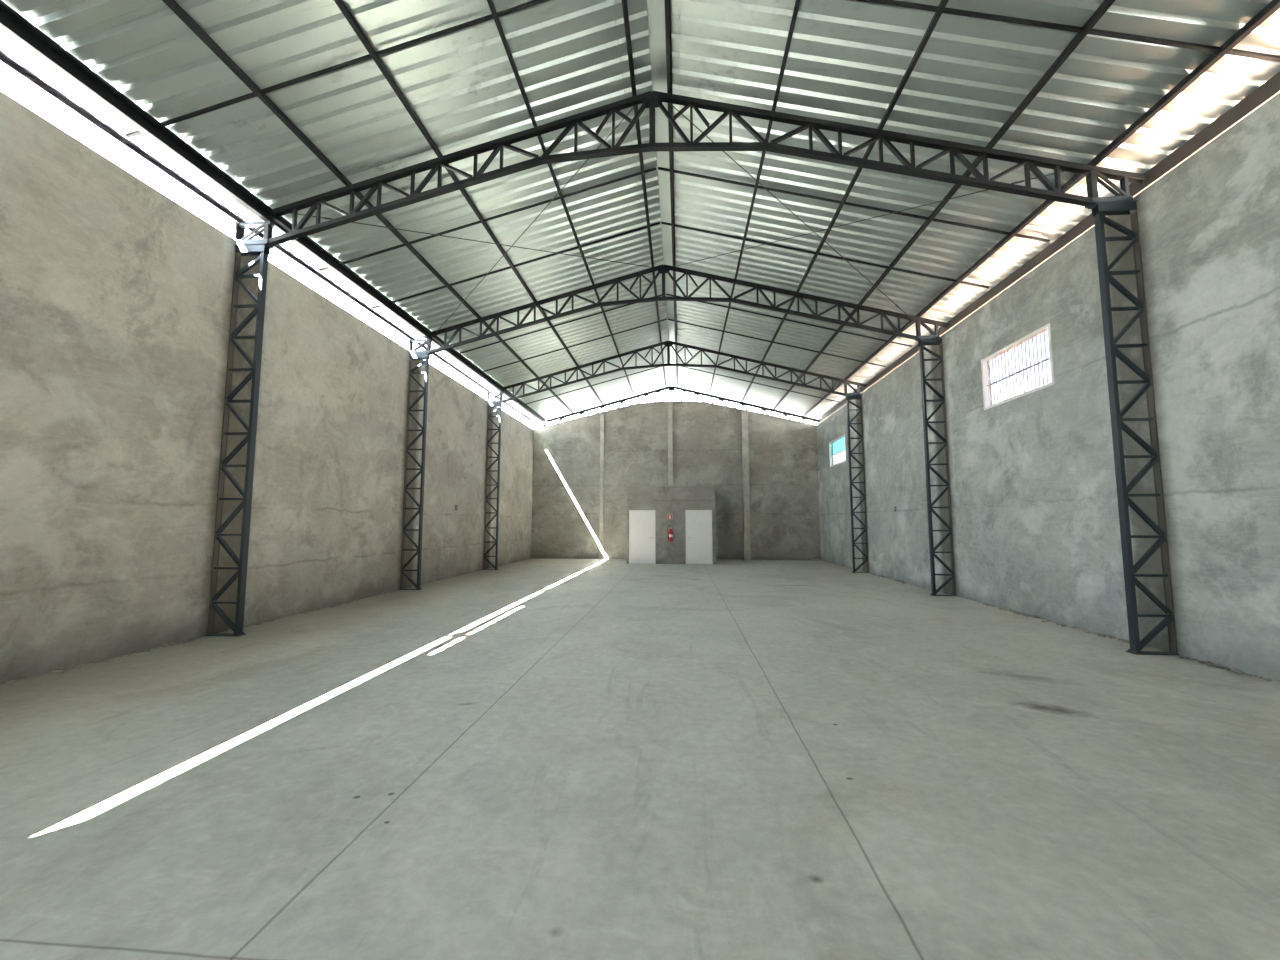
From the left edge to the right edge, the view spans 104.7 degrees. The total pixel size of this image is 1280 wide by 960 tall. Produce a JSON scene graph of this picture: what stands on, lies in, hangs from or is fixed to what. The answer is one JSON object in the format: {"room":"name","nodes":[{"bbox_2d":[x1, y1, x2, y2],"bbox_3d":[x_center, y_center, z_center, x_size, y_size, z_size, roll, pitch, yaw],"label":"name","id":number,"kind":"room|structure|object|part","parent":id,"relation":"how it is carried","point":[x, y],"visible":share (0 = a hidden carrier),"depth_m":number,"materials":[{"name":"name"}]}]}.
{"room":"empty warehouse","nodes":[
{"label":"empty warehouse","id":0,"kind":"room"},
{"bbox_2d":[0,91,533,683],"bbox_3d":[-6.014,-0.414,10.288,0.150,6.010,25.140,0,-5,5],"label":"wall","id":1,"kind":"structure","parent":0,"point":[116,296],"depth_m":6.62,"materials":[{"name":"grey concrete"}]},
{"bbox_2d":[487,341,866,402],"bbox_3d":[1.071,-3.799,17.042,12.988,2.060,0.150,0,-5,5],"label":"roof truss","id":2,"kind":"object","parent":1,"relation":"on","point":[668,344],"visible":1,"depth_m":17.05,"materials":[{"name":"metal"}]},
{"bbox_3d":[0.988,-4.387,17.100,0.080,0.750,0.090,0,-5,5],"label":"king post","id":3,"kind":"part","parent":2,"relation":"part of","materials":[{"name":"metal"}]},
{"bbox_3d":[6.873,-3.075,16.504,0.070,0.391,0.085,0,-5,5],"label":"post","id":4,"kind":"part","parent":2,"relation":"part of","materials":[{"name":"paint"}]},
{"bbox_3d":[7.060,-2.848,16.469,0.495,0.066,0.130,0,-5,5],"label":"bearing plate","id":5,"kind":"part","parent":2,"relation":"part of","materials":[{"name":"metal"}]},
{"bbox_2d":[408,264,948,354],"bbox_3d":[0.659,-4.237,12.008,12.988,2.060,0.150,0,-5,5],"label":"roof truss","id":6,"kind":"object","parent":1,"relation":"on","point":[662,269],"visible":1,"depth_m":12.01,"materials":[{"name":"metal"}]},
{"bbox_3d":[-5.789,-3.386,12.462,0.045,0.270,0.150,0,-5,5],"label":"post","id":7,"kind":"part","parent":6,"relation":"part of","materials":[{"name":"metal"}]},
{"bbox_3d":[-5.532,-3.508,12.451,0.565,0.040,0.080,0,-5,5],"label":"rail","id":8,"kind":"part","parent":6,"relation":"part of","materials":[{"name":"metal"}]},
{"bbox_3d":[-5.497,-3.201,12.422,0.495,0.066,0.130,0,-5,5],"label":"bearing plate","id":9,"kind":"part","parent":6,"relation":"part of","materials":[{"name":"metal"}]},
{"bbox_3d":[-5.310,-3.385,12.422,0.070,0.300,0.085,0,-5,5],"label":"post","id":10,"kind":"part","parent":6,"relation":"part of","materials":[{"name":"metal"}]},
{"bbox_3d":[0.575,-4.826,12.066,0.080,0.750,0.090,0,-5,5],"label":"king post","id":11,"kind":"part","parent":6,"relation":"part of","materials":[{"name":"metal"}]},
{"bbox_3d":[6.461,-3.513,11.470,0.070,0.391,0.085,0,-5,5],"label":"post","id":12,"kind":"part","parent":6,"relation":"part of","materials":[{"name":"metal"}]},
{"bbox_3d":[6.648,-3.287,11.435,0.495,0.066,0.130,0,-5,5],"label":"bearing plate","id":13,"kind":"part","parent":6,"relation":"part of","materials":[{"name":"metal"}]},
{"bbox_3d":[6.864,-3.475,11.433,0.045,0.268,0.075,0,-5,5],"label":"post","id":14,"kind":"part","parent":6,"relation":"part of","materials":[{"name":"metal"}]},
{"bbox_2d":[233,91,1147,247],"bbox_3d":[0.262,-4.660,7.162,12.988,2.060,0.150,0,-5,5],"label":"roof truss","id":15,"kind":"object","parent":1,"relation":"on","point":[651,100],"visible":1,"depth_m":7.15,"materials":[{"name":"metal"}]},
{"bbox_3d":[-6.185,-3.808,7.616,0.045,0.270,0.150,0,-5,5],"label":"post","id":16,"kind":"part","parent":15,"relation":"part of","materials":[{"name":"metal"}]},
{"bbox_3d":[-5.894,-3.623,7.576,0.495,0.066,0.130,0,-5,5],"label":"bearing plate","id":17,"kind":"part","parent":15,"relation":"part of","materials":[{"name":"metal"}]},
{"bbox_3d":[-5.929,-3.930,7.606,0.565,0.040,0.080,0,-5,5],"label":"rail","id":18,"kind":"part","parent":15,"relation":"part of","materials":[{"name":"metal"}]},
{"bbox_3d":[-5.707,-3.807,7.577,0.070,0.300,0.085,0,-5,5],"label":"post","id":19,"kind":"part","parent":15,"relation":"part of","materials":[{"name":"metal"}]},
{"bbox_2d":[0,51,536,424],"bbox_3d":[-5.965,-3.746,10.584,0.080,0.100,25.800,0,-5,5],"label":"gutter","id":20,"kind":"object","parent":15,"relation":"attached to","point":[6,62],"visible":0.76,"depth_m":6.62,"materials":[{"name":"white metal"}]},
{"bbox_2d":[0,0,546,424],"bbox_3d":[-5.465,-3.807,10.548,0.100,0.215,25.800,0,-5,5],"label":"beam","id":21,"kind":"structure","parent":15,"relation":"attached to","point":[15,26],"depth_m":6.23,"materials":[{"name":"metal"}]},
{"bbox_2d":[162,0,573,412],"bbox_3d":[-4.195,-4.245,10.482,0.073,0.107,25.800,0,-5,5],"label":"roof purlin","id":22,"kind":"structure","parent":15,"relation":"attached to","point":[173,5],"depth_m":6.51,"materials":[{"name":"paint"}]},
{"bbox_2d":[334,0,602,404],"bbox_3d":[-2.769,-4.626,10.399,0.073,0.107,25.800,0,-5,5],"label":"roof purlin","id":23,"kind":"structure","parent":15,"relation":"attached to","point":[340,3],"depth_m":6.92,"materials":[{"name":"paint"}]},
{"bbox_2d":[291,213,652,267],"bbox_3d":[-2.589,-4.669,9.855,7.239,1.433,0.030,4,-6,-36],"label":"rod","id":24,"kind":"object","parent":15,"relation":"attached to","point":[291,213],"visible":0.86,"depth_m":9.35,"materials":[{"name":"black metal"}]},
{"bbox_2d":[436,105,635,331],"bbox_3d":[-2.589,-4.629,9.850,0.030,1.433,7.239,5,-7,-44],"label":"rod","id":25,"kind":"object","parent":15,"relation":"attached to","point":[635,105],"visible":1,"depth_m":9.16,"materials":[{"name":"black metal"}]},
{"bbox_2d":[487,0,634,395],"bbox_3d":[-1.314,-5.014,10.314,0.073,0.107,25.800,0,-5,5],"label":"roof purlin","id":26,"kind":"structure","parent":15,"relation":"attached to","point":[490,2],"depth_m":7.48,"materials":[{"name":"paint"}]},
{"bbox_2d":[622,0,665,386],"bbox_3d":[0.161,-5.408,10.227,0.073,0.107,25.800,0,-5,5],"label":"roof purlin","id":27,"kind":"structure","parent":15,"relation":"attached to","point":[624,2],"depth_m":8.08,"materials":[{"name":"paint"}]},
{"bbox_2d":[125,0,549,137],"bbox_3d":[-3.118,-5.032,5.840,6.318,1.672,0.032,0,-5,5],"label":"bar","id":28,"kind":"object","parent":27,"relation":"attached to","point":[533,2],"visible":1,"depth_m":5.86,"materials":[{"name":"paint"}]},
{"bbox_2d":[318,167,655,271],"bbox_3d":[-2.855,-4.752,9.047,6.318,1.672,0.032,0,-5,5],"label":"bar","id":29,"kind":"object","parent":27,"relation":"attached to","point":[654,168],"visible":1,"depth_m":9.02,"materials":[{"name":"paint"}]},
{"bbox_2d":[372,222,659,308],"bbox_3d":[-2.723,-4.612,10.656,6.318,1.672,0.032,0,-5,5],"label":"bar","id":30,"kind":"object","parent":27,"relation":"attached to","point":[657,223],"visible":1,"depth_m":10.63,"materials":[{"name":"paint"}]},
{"bbox_2d":[444,294,661,358],"bbox_3d":[-2.456,-4.327,13.922,6.318,1.672,0.032,0,-5,5],"label":"bar","id":31,"kind":"object","parent":27,"relation":"attached to","point":[661,294],"visible":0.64,"depth_m":13.92,"materials":[{"name":"paint"}]},
{"bbox_2d":[469,319,666,375],"bbox_3d":[-2.318,-4.180,15.611,6.318,1.672,0.032,0,-5,5],"label":"bar","id":32,"kind":"object","parent":27,"relation":"attached to","point":[663,319],"visible":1,"depth_m":15.59,"materials":[{"name":"paint"}]},
{"bbox_2d":[515,367,657,406],"bbox_3d":[-1.964,-3.804,19.930,6.318,1.672,0.032,0,-5,5],"label":"bar","id":33,"kind":"object","parent":27,"relation":"attached to","point":[655,367],"visible":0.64,"depth_m":19.92,"materials":[{"name":"paint"}]},
{"bbox_3d":[0.178,-5.248,7.221,0.080,0.750,0.090,0,-5,5],"label":"king post","id":34,"kind":"part","parent":15,"relation":"part of","materials":[{"name":"metal"}]},
{"bbox_2d":[664,0,677,386],"bbox_3d":[0.679,-5.412,10.185,0.073,0.107,25.800,0,-5,5],"label":"roof purlin","id":35,"kind":"structure","parent":15,"relation":"attached to","point":[667,2],"depth_m":8.20,"materials":[{"name":"paint"}]},
{"bbox_2d":[680,366,838,401],"bbox_3d":[4.450,-3.828,19.407,6.488,1.716,0.032,0,-5,5],"label":"bar","id":36,"kind":"object","parent":35,"relation":"attached to","point":[680,366],"visible":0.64,"depth_m":19.36,"materials":[{"name":"paint"}]},
{"bbox_2d":[668,319,884,366],"bbox_3d":[4.096,-4.204,15.087,6.488,1.716,0.032,0,-5,5],"label":"bar","id":37,"kind":"object","parent":35,"relation":"attached to","point":[668,319],"visible":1,"depth_m":15.06,"materials":[{"name":"paint"}]},
{"bbox_2d":[666,293,911,346],"bbox_3d":[3.958,-4.351,13.399,6.488,1.716,0.032,0,-5,5],"label":"bar","id":38,"kind":"object","parent":35,"relation":"attached to","point":[666,293],"visible":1,"depth_m":13.35,"materials":[{"name":"paint"}]},
{"bbox_2d":[662,222,988,288],"bbox_3d":[3.690,-4.636,10.133,6.488,1.716,0.032,0,-5,5],"label":"bar","id":39,"kind":"object","parent":35,"relation":"attached to","point":[664,223],"visible":1,"depth_m":10.10,"materials":[{"name":"paint"}]},
{"bbox_2d":[658,167,1049,242],"bbox_3d":[3.559,-4.776,8.524,6.488,1.716,0.032,0,-5,5],"label":"bar","id":40,"kind":"object","parent":35,"relation":"attached to","point":[659,168],"visible":1,"depth_m":8.50,"materials":[{"name":"paint"}]},
{"bbox_2d":[857,0,1279,61],"bbox_3d":[3.296,-5.055,5.317,6.488,1.716,0.032,0,-5,5],"label":"bar","id":41,"kind":"object","parent":35,"relation":"attached to","point":[1160,41],"visible":1,"depth_m":5.18,"materials":[{"name":"paint"}]},
{"bbox_2d":[709,0,800,393],"bbox_3d":[2.154,-5.039,10.032,0.073,0.107,25.800,0,-5,5],"label":"roof purlin","id":42,"kind":"structure","parent":15,"relation":"attached to","point":[797,3],"depth_m":7.51,"materials":[{"name":"paint"}]},
{"bbox_2d":[669,103,909,316],"bbox_3d":[3.342,-4.671,9.368,7.239,1.433,0.030,4,-6,-36],"label":"rod","id":43,"kind":"object","parent":15,"relation":"attached to","point":[669,103],"visible":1,"depth_m":8.92,"materials":[{"name":"black metal"}]},
{"bbox_2d":[741,0,948,401],"bbox_3d":[3.609,-4.671,9.880,0.073,0.107,25.800,0,-5,5],"label":"roof purlin","id":44,"kind":"structure","parent":15,"relation":"attached to","point":[943,3],"depth_m":6.86,"materials":[{"name":"paint"}]},
{"bbox_2d":[673,171,1064,266],"bbox_3d":[3.343,-4.711,9.373,0.030,1.433,7.239,5,-7,-44],"label":"rod","id":45,"kind":"object","parent":15,"relation":"attached to","point":[1021,181],"visible":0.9,"depth_m":8.58,"materials":[{"name":"black metal"}]},
{"bbox_2d":[773,0,1114,408],"bbox_3d":[5.035,-4.311,9.732,0.073,0.107,25.800,0,-5,5],"label":"roof purlin","id":46,"kind":"structure","parent":15,"relation":"attached to","point":[1105,5],"depth_m":6.43,"materials":[{"name":"paint"}]},
{"bbox_2d":[802,0,1279,415],"bbox_3d":[6.320,-3.986,9.599,0.073,0.107,25.800,0,-5,5],"label":"roof purlin","id":47,"kind":"structure","parent":15,"relation":"attached to","point":[1267,11],"depth_m":6.05,"materials":[{"name":"paint"}]},
{"bbox_2d":[817,72,1279,423],"bbox_3d":[7.043,-3.733,9.518,0.150,0.200,25.800,0,-5,5],"label":"gutter","id":48,"kind":"object","parent":15,"relation":"attached to","point":[1270,88],"visible":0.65,"depth_m":6.63,"materials":[{"name":"grey metal"}]},
{"bbox_3d":[6.064,-3.935,6.624,0.070,0.391,0.085,0,-5,5],"label":"post","id":49,"kind":"part","parent":15,"relation":"part of","materials":[{"name":"metal"}]},
{"bbox_3d":[6.251,-3.709,6.589,0.495,0.066,0.130,0,-5,5],"label":"bearing plate","id":50,"kind":"part","parent":15,"relation":"part of","materials":[{"name":"metal"}]},
{"bbox_3d":[6.468,-3.897,6.588,0.045,0.268,0.075,0,-5,5],"label":"post","id":51,"kind":"part","parent":15,"relation":"part of","materials":[{"name":"metal"}]},
{"bbox_2d":[0,0,671,425],"bbox_3d":[-3.058,-4.623,10.422,6.980,1.860,26.000,0,-5,5],"label":"ceiling","id":52,"kind":"structure","parent":0,"point":[462,86],"depth_m":6.97,"materials":[{"name":"silver metal"}]},
{"bbox_2d":[613,0,679,385],"bbox_3d":[0.420,-5.506,10.214,0.808,0.154,26.000,0,-5,5],"label":"trim","id":53,"kind":"structure","parent":52,"relation":"attached to","point":[655,8],"depth_m":8.21,"materials":[{"name":"grey metal"}]},
{"bbox_2d":[0,558,1279,959],"bbox_3d":[0.424,2.489,9.442,12.800,0.120,25.010,0,-5,5],"label":"floor","id":54,"kind":"structure","parent":0,"point":[529,759],"depth_m":2.98,"materials":[{"name":"grey concrete"}]},
{"bbox_2d":[0,589,399,684],"bbox_3d":[-6.014,2.267,7.892,0.181,0.050,7.695,0,-5,5],"label":"crumbs","id":55,"kind":"object","parent":54,"relation":"on","point":[331,605],"visible":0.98,"depth_m":6.15,"materials":[{"name":"grey concrete"}]},
{"bbox_2d":[206,243,272,636],"bbox_3d":[-5.920,-0.684,7.322,0.518,5.833,0.140,0,-5,5],"label":"lattice column","id":56,"kind":"structure","parent":54,"relation":"on","point":[255,249],"depth_m":7.30,"materials":[{"name":"metal"}]},
{"bbox_3d":[-5.926,2.204,7.071,0.490,0.035,0.140,0,-5,5],"label":"plate","id":57,"kind":"part","parent":56,"relation":"part of","materials":[{"name":"metal"}]},
{"bbox_3d":[-5.919,-3.583,7.575,0.515,0.012,0.130,0,-5,5],"label":"cap plate","id":58,"kind":"part","parent":56,"relation":"part of","materials":[{"name":"metal"}]},
{"bbox_2d":[399,353,430,589],"bbox_3d":[-5.524,-0.261,12.168,0.518,5.833,0.140,0,-5,5],"label":"lattice column","id":59,"kind":"structure","parent":54,"relation":"on","point":[415,356],"depth_m":12.15,"materials":[{"name":"metal"}]},
{"bbox_2d":[483,402,501,569],"bbox_3d":[-5.111,0.177,17.202,0.518,5.833,0.140,0,-5,5],"label":"lattice column","id":60,"kind":"structure","parent":54,"relation":"on","point":[490,404],"depth_m":17.19,"materials":[{"name":"metal"}]},
{"bbox_2d":[845,395,868,572],"bbox_3d":[7.106,0.091,16.209,0.518,5.833,0.140,0,-5,5],"label":"lattice column","id":61,"kind":"structure","parent":54,"relation":"on","point":[848,397],"depth_m":16.19,"materials":[{"name":"metal"}]},
{"bbox_2d":[917,338,955,595],"bbox_3d":[6.694,-0.348,11.175,0.518,5.833,0.140,0,-5,5],"label":"lattice column","id":62,"kind":"structure","parent":54,"relation":"on","point":[928,341],"depth_m":11.17,"materials":[{"name":"metal"}]},
{"bbox_2d":[871,574,1279,682],"bbox_3d":[6.690,2.374,9.141,0.223,0.054,12.509,0,-5,5],"label":"baseboard","id":63,"kind":"structure","parent":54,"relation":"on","point":[1238,671],"depth_m":6.97,"materials":[{"name":"grey concrete"}]},
{"bbox_2d":[1088,200,1179,655],"bbox_3d":[6.297,-0.770,6.329,0.518,5.833,0.140,0,-5,5],"label":"lattice column","id":64,"kind":"structure","parent":54,"relation":"on","point":[1100,210],"depth_m":6.31,"materials":[{"name":"metal"}]},
{"bbox_3d":[6.296,-3.670,6.582,0.515,0.012,0.130,0,-5,5],"label":"cap plate","id":65,"kind":"part","parent":64,"relation":"part of","materials":[{"name":"metal"}]},
{"bbox_3d":[6.303,2.118,6.077,0.490,0.035,0.140,0,-5,5],"label":"plate","id":66,"kind":"part","parent":64,"relation":"part of","materials":[{"name":"metal"}]},
{"bbox_2d":[627,486,715,563],"bbox_3d":[1.322,1.876,20.727,3.490,3.060,2.520,0,-5,5],"label":"wall","id":67,"kind":"structure","parent":0,"point":[674,500],"depth_m":19.50,"materials":[{"name":"grey concrete"}]},
{"bbox_2d":[629,510,655,563],"bbox_3d":[0.093,2.251,19.556,1.045,2.110,0.181,0,-5,5],"label":"door","id":68,"kind":"structure","parent":67,"relation":"in","point":[642,543],"depth_m":19.53,"materials":[{"name":"white paint"}]},
{"bbox_2d":[667,525,672,541],"bbox_3d":[1.196,2.087,19.352,0.194,0.640,0.173,4,-6,-36],"label":"fire extinguisher","id":69,"kind":"object","parent":67,"relation":"attached to","point":[670,537],"visible":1,"depth_m":19.29,"materials":[{"name":"red metal"}]},
{"bbox_2d":[685,510,712,563],"bbox_3d":[2.310,2.235,19.375,1.035,2.110,0.181,0,-5,5],"label":"door","id":70,"kind":"structure","parent":67,"relation":"in","point":[698,522],"depth_m":19.35,"materials":[{"name":"white paint"}]},
{"bbox_2d":[531,401,820,559],"bbox_3d":[1.445,0.014,22.224,12.780,7.230,0.150,0,-5,5],"label":"wall","id":71,"kind":"structure","parent":0,"point":[707,437],"depth_m":22.20,"materials":[{"name":"grey concrete"}]},
{"bbox_2d":[599,414,603,558],"bbox_3d":[-1.725,0.264,22.333,0.180,6.550,0.100,0,-5,5],"label":"pilaster","id":72,"kind":"object","parent":71,"relation":"attached to","point":[601,521],"visible":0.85,"depth_m":22.26,"materials":[{"name":"grey concrete"}]},
{"bbox_2d":[668,401,672,485],"bbox_3d":[1.369,-1.557,22.229,0.210,4.040,0.120,0,-5,5],"label":"pilaster","id":73,"kind":"object","parent":71,"relation":"attached to","point":[670,403],"visible":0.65,"depth_m":22.18,"materials":[{"name":"grey concrete"}]},
{"bbox_2d":[534,386,818,428],"bbox_3d":[1.532,-3.295,22.651,12.992,2.090,0.150,0,-5,5],"label":"roof truss","id":74,"kind":"object","parent":71,"relation":"on","point":[785,414],"visible":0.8,"depth_m":22.66,"materials":[{"name":"metal"}]},
{"bbox_2d":[741,410,750,559],"bbox_3d":[4.670,0.180,21.767,0.260,6.620,0.200,0,-5,5],"label":"pilaster","id":75,"kind":"object","parent":71,"relation":"attached to","point":[744,413],"visible":0.88,"depth_m":21.67,"materials":[{"name":"grey concrete"}]},
{"bbox_2d":[671,0,1279,418],"bbox_3d":[3.893,-4.674,9.857,6.430,1.717,26.000,0,-5,5],"label":"ceiling","id":76,"kind":"structure","parent":0,"point":[847,60],"depth_m":6.88,"materials":[{"name":"silver metal"}]},
{"bbox_2d":[817,92,1279,681],"bbox_3d":[6.873,-0.505,9.240,0.150,6.010,25.140,0,-5,5],"label":"wall","id":77,"kind":"structure","parent":0,"point":[1036,525],"depth_m":6.71,"materials":[{"name":"grey concrete"}]},
{"bbox_2d":[829,434,845,466],"bbox_3d":[7.632,-1.096,18.989,0.108,1.020,2.000,0,-5,5],"label":"window","id":78,"kind":"structure","parent":77,"relation":"in","point":[837,447],"depth_m":19.14,"materials":[{"name":"clear glass"}]},
{"bbox_3d":[7.668,-1.313,19.004,0.006,0.496,1.910,0,-5,5],"label":"pane","id":79,"kind":"part","parent":78,"relation":"part of","materials":[{"name":"green glass"}]},
{"bbox_3d":[7.668,-0.850,18.964,0.006,0.434,1.910,0,-5,5],"label":"pane","id":80,"kind":"part","parent":78,"relation":"part of","materials":[{"name":"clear glass"}]},
{"bbox_2d":[981,323,1053,409],"bbox_3d":[6.808,-1.973,8.925,0.108,1.020,1.850,0,-5,5],"label":"window","id":81,"kind":"structure","parent":77,"relation":"in","point":[1023,367],"depth_m":8.90,"materials":[{"name":"clear glass"},{"name":"white painted metal"}]},
{"bbox_3d":[6.845,-2.189,8.941,0.006,0.496,1.760,0,-5,5],"label":"pane","id":82,"kind":"part","parent":81,"relation":"part of","materials":[{"name":"clear glass"}]},
{"bbox_3d":[6.845,-1.726,8.901,0.006,0.434,1.760,0,-5,5],"label":"pane","id":83,"kind":"part","parent":81,"relation":"part of","materials":[{"name":"clear glass"}]}
]}

